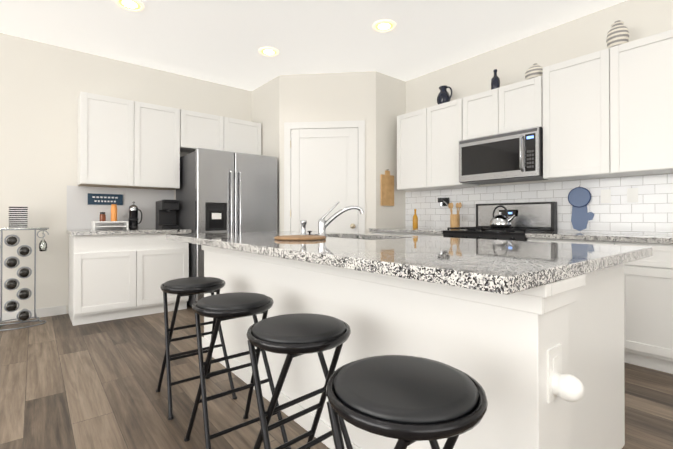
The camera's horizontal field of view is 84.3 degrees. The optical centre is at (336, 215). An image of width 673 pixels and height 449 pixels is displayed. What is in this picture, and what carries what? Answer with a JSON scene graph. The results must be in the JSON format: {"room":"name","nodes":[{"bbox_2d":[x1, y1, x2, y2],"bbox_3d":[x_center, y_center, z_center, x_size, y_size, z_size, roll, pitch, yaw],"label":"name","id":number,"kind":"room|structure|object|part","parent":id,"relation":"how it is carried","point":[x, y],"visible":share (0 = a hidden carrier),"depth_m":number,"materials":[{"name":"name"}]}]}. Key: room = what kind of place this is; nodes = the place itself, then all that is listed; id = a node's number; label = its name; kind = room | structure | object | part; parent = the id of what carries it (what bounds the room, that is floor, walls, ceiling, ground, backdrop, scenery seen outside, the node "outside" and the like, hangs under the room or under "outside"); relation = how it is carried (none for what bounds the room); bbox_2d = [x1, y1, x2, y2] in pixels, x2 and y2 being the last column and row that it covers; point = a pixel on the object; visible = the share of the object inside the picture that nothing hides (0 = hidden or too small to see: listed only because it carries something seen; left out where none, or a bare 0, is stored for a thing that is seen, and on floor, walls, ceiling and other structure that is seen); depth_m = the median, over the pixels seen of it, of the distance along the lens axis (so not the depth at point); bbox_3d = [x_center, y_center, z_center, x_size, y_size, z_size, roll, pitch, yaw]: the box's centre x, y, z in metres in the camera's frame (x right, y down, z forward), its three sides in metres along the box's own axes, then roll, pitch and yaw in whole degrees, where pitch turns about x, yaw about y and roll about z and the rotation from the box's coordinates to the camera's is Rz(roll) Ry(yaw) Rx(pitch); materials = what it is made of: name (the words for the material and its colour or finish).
{"room":"kitchen","nodes":[
{"label":"kitchen","id":0,"kind":"room"},
{"bbox_2d":[0,33,251,313],"bbox_3d":[-3.042,-0.379,4.046,7.650,2.900,0.100,0,0,-39],"label":"wall","id":1,"kind":"structure","parent":0,"point":[43,86],"depth_m":3.98,"materials":[{"name":"white paint"}]},
{"bbox_2d":[0,305,65,322],"bbox_3d":[-4.457,1.016,2.814,3.910,0.095,0.013,0,0,-39],"label":"baseboard","id":2,"kind":"structure","parent":1,"relation":"attached to","point":[50,311],"depth_m":3.91,"materials":[{"name":"white paint"}]},
{"bbox_2d":[77,92,142,187],"bbox_3d":[-2.544,-0.809,4.162,0.556,0.960,0.348,0,0,-39],"label":"upper cabinet","id":3,"kind":"object","parent":1,"relation":"attached to","point":[110,129],"depth_m":4.03,"materials":[{"name":"white wood"}]},
{"bbox_2d":[67,186,173,229],"bbox_3d":[-2.513,-0.084,4.407,1.110,0.482,0.004,0,0,-39],"label":"backsplash","id":4,"kind":"structure","parent":1,"relation":"attached to","point":[82,213],"depth_m":4.32,"materials":[{"name":"white"}]},
{"bbox_2d":[88,193,122,204],"bbox_3d":[-2.654,-0.185,4.277,0.345,0.125,0.019,0,0,-39],"label":"sign board","id":5,"kind":"object","parent":4,"relation":"attached to","point":[102,199],"visible":1,"depth_m":4.26,"materials":[{"name":"blue"}]},
{"bbox_2d":[143,103,182,189],"bbox_3d":[-2.207,-0.807,4.435,0.556,0.960,0.348,0,0,-39],"label":"upper cabinet","id":6,"kind":"object","parent":1,"relation":"attached to","point":[162,125],"depth_m":4.36,"materials":[{"name":"white wood"}]},
{"bbox_2d":[183,110,230,152],"bbox_3d":[-1.754,-1.055,4.805,0.601,0.460,0.348,0,0,-39],"label":"upper cabinet","id":7,"kind":"object","parent":1,"relation":"attached to","point":[200,130],"depth_m":4.68,"materials":[{"name":"white wood"}]},
{"bbox_2d":[231,118,260,154],"bbox_3d":[-1.383,-1.053,5.107,0.601,0.460,0.348,0,0,-39],"label":"upper cabinet","id":8,"kind":"object","parent":1,"relation":"attached to","point":[245,135],"depth_m":5.02,"materials":[{"name":"white wood"}]},
{"bbox_2d":[0,0,625,90],"bbox_3d":[-0.359,-1.899,0.674,7.750,0.100,8.730,0,0,-39],"label":"ceiling","id":9,"kind":"structure","parent":0,"point":[223,42],"depth_m":3.70,"materials":[{"name":"white paint"}]},
{"bbox_2d":[115,0,143,11],"bbox_3d":[-1.788,-1.828,3.217,0.224,0.012,0.224,0,0,-39],"label":"recessed light","id":10,"kind":"object","parent":9,"relation":"in","point":[134,5],"visible":1,"depth_m":3.23,"materials":[{"name":"beige"}]},
{"bbox_2d":[259,47,278,56],"bbox_3d":[-0.754,-1.823,4.148,0.224,0.012,0.224,0,0,-39],"label":"recessed light","id":11,"kind":"object","parent":9,"relation":"in","point":[268,51],"visible":0.98,"depth_m":4.13,"materials":[{"name":"beige"}]},
{"bbox_2d":[373,19,395,31],"bbox_3d":[0.461,-1.826,3.589,0.224,0.012,0.224,0,0,-39],"label":"recessed light","id":12,"kind":"object","parent":9,"relation":"in","point":[385,25],"visible":1,"depth_m":3.58,"materials":[{"name":"beige"}]},
{"bbox_2d":[252,71,405,233],"bbox_3d":[-0.153,-0.372,5.247,1.451,2.901,1.680,0,0,-39],"label":"wall","id":13,"kind":"structure","parent":0,"point":[329,141],"depth_m":4.77,"materials":[{"name":"white paint"}]},
{"bbox_2d":[381,169,393,205],"bbox_3d":[0.663,-0.360,4.806,0.240,0.470,0.030,0,0,-39],"label":"cutting board","id":14,"kind":"object","parent":13,"relation":"hanging from","point":[387,188],"visible":1,"depth_m":4.80,"materials":[{"name":"brown wood"}]},
{"bbox_2d":[0,305,672,448],"bbox_3d":[-0.359,1.101,0.657,7.750,0.100,8.730,0,0,-39],"label":"floor","id":15,"kind":"structure","parent":0,"point":[65,383],"depth_m":2.20,"materials":[{"name":"brown wood"}]},
{"bbox_2d":[0,206,48,330],"bbox_3d":[-3.072,0.491,3.594,0.470,1.155,0.315,0,0,-39],"label":"wine rack","id":16,"kind":"object","parent":15,"relation":"on","point":[18,218],"visible":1,"depth_m":3.52,"materials":[{"name":"silver metal"}]},
{"bbox_3d":[-3.066,0.237,3.588,0.470,0.235,0.205,0,0,-39],"label":"glass","id":17,"kind":"part","parent":16,"relation":"part of","materials":[{"name":"clear glass"}]},
{"bbox_2d":[68,236,142,325],"bbox_3d":[-2.483,0.633,3.991,0.596,0.875,0.678,0,0,-39],"label":"base cabinet","id":18,"kind":"object","parent":15,"relation":"on","point":[114,274],"depth_m":3.73,"materials":[{"name":"white wood"}]},
{"bbox_2d":[67,228,190,235],"bbox_3d":[-2.291,0.176,4.133,1.110,0.040,0.694,0,0,-39],"label":"countertop","id":19,"kind":"structure","parent":18,"relation":"on","point":[148,231],"depth_m":3.84,"materials":[{"name":"grey stone"}]},
{"bbox_2d":[91,204,127,229],"bbox_3d":[-2.535,0.013,4.165,0.330,0.284,0.190,0,0,-39],"label":"tray","id":20,"kind":"object","parent":19,"relation":"on","point":[113,215],"visible":1,"depth_m":4.13,"materials":[{"name":"white plastic"}]},
{"bbox_2d":[129,201,141,228],"bbox_3d":[-2.339,-0.004,4.331,0.144,0.320,0.100,0,0,-39],"label":"press","id":21,"kind":"object","parent":19,"relation":"on","point":[133,216],"visible":1,"depth_m":4.28,"materials":[{"name":"black glass"}]},
{"bbox_2d":[156,200,178,228],"bbox_3d":[-2.047,-0.015,4.504,0.195,0.345,0.300,0,0,-39],"label":"coffee maker","id":22,"kind":"object","parent":19,"relation":"on","point":[166,214],"visible":1,"depth_m":4.45,"materials":[{"name":"black plastic"}]},
{"bbox_2d":[143,232,190,314],"bbox_3d":[-2.115,0.635,4.289,0.596,0.875,0.678,0,0,-39],"label":"base cabinet","id":23,"kind":"object","parent":15,"relation":"on","point":[164,260],"depth_m":4.04,"materials":[{"name":"white wood"}]},
{"bbox_2d":[156,277,236,419],"bbox_3d":[-0.843,0.723,2.192,0.378,0.683,0.401,0,0,-39],"label":"stool","id":24,"kind":"object","parent":15,"relation":"on","point":[187,286],"visible":0.94,"depth_m":2.12,"materials":[{"name":"black metal"}]},
{"bbox_2d":[176,148,277,306],"bbox_3d":[-1.386,0.160,4.740,1.020,1.830,0.865,0,0,-39],"label":"fridge","id":25,"kind":"object","parent":15,"relation":"on","point":[218,191],"visible":0.56,"depth_m":4.37,"materials":[{"name":"grey metal"}]},
{"bbox_2d":[184,292,290,448],"bbox_3d":[-0.470,0.720,1.710,0.378,0.683,0.402,0,0,-39],"label":"stool","id":26,"kind":"object","parent":15,"relation":"on","point":[224,306],"visible":0.94,"depth_m":1.64,"materials":[{"name":"black metal"}]},
{"bbox_2d":[247,313,352,448],"bbox_3d":[-0.130,0.718,1.299,0.378,0.683,0.398,0,0,-43],"label":"stool","id":27,"kind":"object","parent":15,"relation":"on","point":[291,336],"visible":1,"depth_m":1.24,"materials":[{"name":"black"}]},
{"bbox_2d":[370,233,396,234],"bbox_3d":[0.871,0.636,4.595,0.673,0.875,0.609,0,0,-39],"label":"base cabinet","id":28,"kind":"object","parent":15,"relation":"on","point":[370,233],"depth_m":4.39,"materials":[{"name":"white wood"}]},
{"bbox_2d":[326,355,487,448],"bbox_3d":[0.154,0.715,0.856,0.378,0.683,0.400,0,0,-39],"label":"stool","id":29,"kind":"object","parent":15,"relation":"on","point":[405,400],"visible":1,"depth_m":0.78,"materials":[{"name":"black leather"}]},
{"bbox_2d":[397,233,442,236],"bbox_3d":[1.171,0.634,4.226,0.673,0.875,0.587,0,0,-39],"label":"base cabinet","id":30,"kind":"object","parent":15,"relation":"on","point":[409,234],"depth_m":3.98,"materials":[{"name":"white wood"}]},
{"bbox_2d":[369,229,466,232],"bbox_3d":[1.006,0.178,4.407,0.693,0.040,1.072,0,0,-39],"label":"countertop","id":31,"kind":"structure","parent":30,"relation":"on","point":[370,230],"depth_m":4.16,"materials":[{"name":"grey stone"}]},
{"bbox_2d":[413,209,417,228],"bbox_3d":[0.955,0.039,4.508,0.064,0.236,0.063,0,0,-39],"label":"oil bottle","id":32,"kind":"object","parent":31,"relation":"on","point":[415,221],"visible":1,"depth_m":4.49,"materials":[{"name":"orange glass"}]},
{"bbox_2d":[448,202,461,226],"bbox_3d":[1.345,0.004,4.219,0.104,0.303,0.214,0,0,-39],"label":"utensil holder","id":33,"kind":"object","parent":31,"relation":"on","point":[454,220],"visible":0.81,"depth_m":4.18,"materials":[{"name":"brown wood"}]},
{"bbox_2d":[201,245,651,448],"bbox_3d":[0.161,0.623,2.300,1.114,0.875,2.648,0,0,-39],"label":"kitchen island","id":34,"kind":"object","parent":15,"relation":"on","point":[528,336],"depth_m":1.39,"materials":[{"name":"white wood"}]},
{"bbox_2d":[166,229,651,296],"bbox_3d":[0.025,0.166,2.324,1.338,0.040,2.775,0,0,-39],"label":"island countertop","id":35,"kind":"structure","parent":34,"relation":"on","point":[500,268],"depth_m":1.37,"materials":[{"name":"grey stone"}]},
{"bbox_2d":[274,235,325,240],"bbox_3d":[-0.221,0.136,2.276,0.316,0.018,0.316,0,0,-39],"label":"trivet","id":36,"kind":"object","parent":35,"relation":"on","point":[300,237],"visible":1,"depth_m":2.16,"materials":[{"name":"brown wood"}]},
{"bbox_2d":[300,201,363,236],"bbox_3d":[-0.044,0.025,2.600,0.275,0.244,0.413,0,0,-39],"label":"faucet","id":37,"kind":"object","parent":35,"relation":"on","point":[322,224],"depth_m":2.50,"materials":[{"name":"silver metal"}]},
{"bbox_2d":[547,344,583,402],"bbox_3d":[0.644,0.448,1.035,0.090,0.144,0.075,0,0,-39],"label":"outlet","id":38,"kind":"object","parent":34,"relation":"attached to","point":[568,387],"depth_m":1.03,"materials":[{"name":"white plastic"}]},
{"bbox_2d":[443,202,557,240],"bbox_3d":[1.583,0.469,3.656,0.736,1.200,0.814,0,0,-39],"label":"stove","id":39,"kind":"object","parent":15,"relation":"on","point":[534,217],"visible":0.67,"depth_m":3.65,"materials":[{"name":"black metal"}]},
{"bbox_2d":[490,205,515,227],"bbox_3d":[1.640,0.009,3.665,0.196,0.222,0.250,0,0,-39],"label":"kettle","id":40,"kind":"object","parent":39,"relation":"on","point":[500,220],"visible":1,"depth_m":3.62,"materials":[{"name":"silver metal"}]},
{"bbox_2d":[525,237,600,244],"bbox_3d":[2.085,0.628,3.101,0.673,0.875,0.677,0,0,-39],"label":"base cabinet","id":41,"kind":"object","parent":15,"relation":"on","point":[534,239],"depth_m":2.90,"materials":[{"name":"white wood"}]},
{"bbox_2d":[601,241,672,373],"bbox_3d":[2.405,0.626,2.707,0.673,0.875,0.582,0,0,-39],"label":"base cabinet","id":42,"kind":"object","parent":15,"relation":"on","point":[648,281],"depth_m":2.53,"materials":[{"name":"white wood"}]},
{"bbox_2d":[525,233,672,244],"bbox_3d":[2.581,0.167,2.470,0.693,0.040,2.286,0,0,-39],"label":"countertop","id":43,"kind":"structure","parent":42,"relation":"on","point":[638,239],"depth_m":2.76,"materials":[{"name":"grey stone"}]},
{"bbox_2d":[406,0,672,233],"bbox_3d":[2.609,-0.385,3.078,0.100,2.900,8.530,0,0,-39],"label":"wall","id":44,"kind":"structure","parent":0,"point":[513,62],"depth_m":3.72,"materials":[{"name":"white paint"}]},
{"bbox_2d":[397,110,432,190],"bbox_3d":[1.064,-0.796,4.623,0.348,0.940,0.526,0,0,-39],"label":"upper cabinet","id":45,"kind":"object","parent":44,"relation":"attached to","point":[408,124],"depth_m":4.57,"materials":[{"name":"white wood"}]},
{"bbox_2d":[421,98,478,188],"bbox_3d":[1.318,-0.798,4.311,0.348,0.940,0.523,0,0,-39],"label":"upper cabinet","id":46,"kind":"object","parent":44,"relation":"attached to","point":[440,123],"depth_m":4.21,"materials":[{"name":"white wood"}]},
{"bbox_2d":[437,85,451,103],"bbox_3d":[1.262,-1.391,4.328,0.156,0.246,0.196,0,0,-39],"label":"pitcher","id":47,"kind":"object","parent":46,"relation":"on","point":[443,96],"visible":0.79,"depth_m":4.29,"materials":[{"name":"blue ceramic"}]},
{"bbox_2d":[461,90,488,139],"bbox_3d":[1.631,-1.035,3.927,0.348,0.470,0.458,0,0,-39],"label":"upper cabinet","id":48,"kind":"object","parent":44,"relation":"attached to","point":[474,108],"depth_m":3.88,"materials":[{"name":"white wood"}]},
{"bbox_2d":[489,76,540,134],"bbox_3d":[1.846,-1.036,3.662,0.348,0.470,0.468,0,0,-39],"label":"upper cabinet","id":49,"kind":"object","parent":44,"relation":"attached to","point":[515,106],"depth_m":3.56,"materials":[{"name":"white wood"}]},
{"bbox_2d":[491,69,499,89],"bbox_3d":[1.638,-1.387,3.834,0.088,0.231,0.088,0,0,-39],"label":"bottle","id":50,"kind":"object","parent":49,"relation":"on","point":[495,81],"visible":0.73,"depth_m":3.81,"materials":[{"name":"blue ceramic"}]},
{"bbox_2d":[459,127,547,184],"bbox_3d":[1.693,-0.574,3.752,0.468,0.445,0.804,0,0,-39],"label":"over-the-range microwave","id":51,"kind":"object","parent":49,"relation":"attached to","point":[512,156],"visible":1,"depth_m":3.59,"materials":[{"name":"silver metal"}]},
{"bbox_2d":[525,63,542,79],"bbox_3d":[1.879,-1.356,3.522,0.176,0.166,0.176,0,0,-39],"label":"vase","id":52,"kind":"object","parent":49,"relation":"on","point":[534,70],"visible":0.69,"depth_m":3.46,"materials":[{"name":"ceramic"}]},
{"bbox_2d":[405,173,672,233],"bbox_3d":[3.035,-0.095,2.469,0.005,0.482,6.650,0,0,-39],"label":"wall tile","id":53,"kind":"structure","parent":44,"relation":"attached to","point":[650,211],"depth_m":3.46,"materials":[{"name":"white tile"}]},
{"bbox_2d":[438,198,448,205],"bbox_3d":[1.318,-0.154,4.459,0.147,0.126,0.176,0,0,-39],"label":"electrical outlet","id":54,"kind":"object","parent":53,"relation":"attached to","point":[443,201],"visible":0.85,"depth_m":4.46,"materials":[{"name":"black plastic"}]},
{"bbox_2d":[568,185,593,230],"bbox_3d":[2.244,-0.068,3.416,0.025,0.420,0.209,0,0,-39],"label":"oven mitt","id":55,"kind":"object","parent":53,"relation":"hanging from","point":[579,198],"visible":0.96,"depth_m":3.42,"materials":[{"name":"blue fabric"}]},
{"bbox_2d":[601,189,610,202],"bbox_3d":[2.370,-0.169,3.276,0.007,0.120,0.074,0,0,-39],"label":"electrical outlet","id":56,"kind":"object","parent":53,"relation":"attached to","point":[605,196],"visible":1,"depth_m":3.27,"materials":[{"name":"white plastic"}]},
{"bbox_2d":[627,188,637,202],"bbox_3d":[2.490,-0.170,3.128,0.007,0.120,0.074,0,0,-39],"label":"electrical outlet","id":57,"kind":"object","parent":53,"relation":"attached to","point":[632,195],"visible":1,"depth_m":3.13,"materials":[{"name":"white plastic"}]},
{"bbox_2d":[541,52,607,180],"bbox_3d":[2.176,-0.839,3.255,0.348,1.010,0.568,0,0,-39],"label":"upper cabinet","id":58,"kind":"object","parent":44,"relation":"attached to","point":[569,87],"depth_m":3.20,"materials":[{"name":"white wood"}]},
{"bbox_2d":[597,29,672,176],"bbox_3d":[2.476,-0.841,2.886,0.348,1.010,0.627,0,0,-39],"label":"upper cabinet","id":59,"kind":"object","parent":44,"relation":"attached to","point":[606,113],"depth_m":2.85,"materials":[{"name":"white wood"}]},
{"bbox_2d":[606,20,628,47],"bbox_3d":[2.278,-1.460,3.015,0.150,0.228,0.150,0,0,-39],"label":"vase","id":60,"kind":"object","parent":59,"relation":"on","point":[618,33],"visible":0.88,"depth_m":2.97,"materials":[{"name":"ceramic"}]}
]}

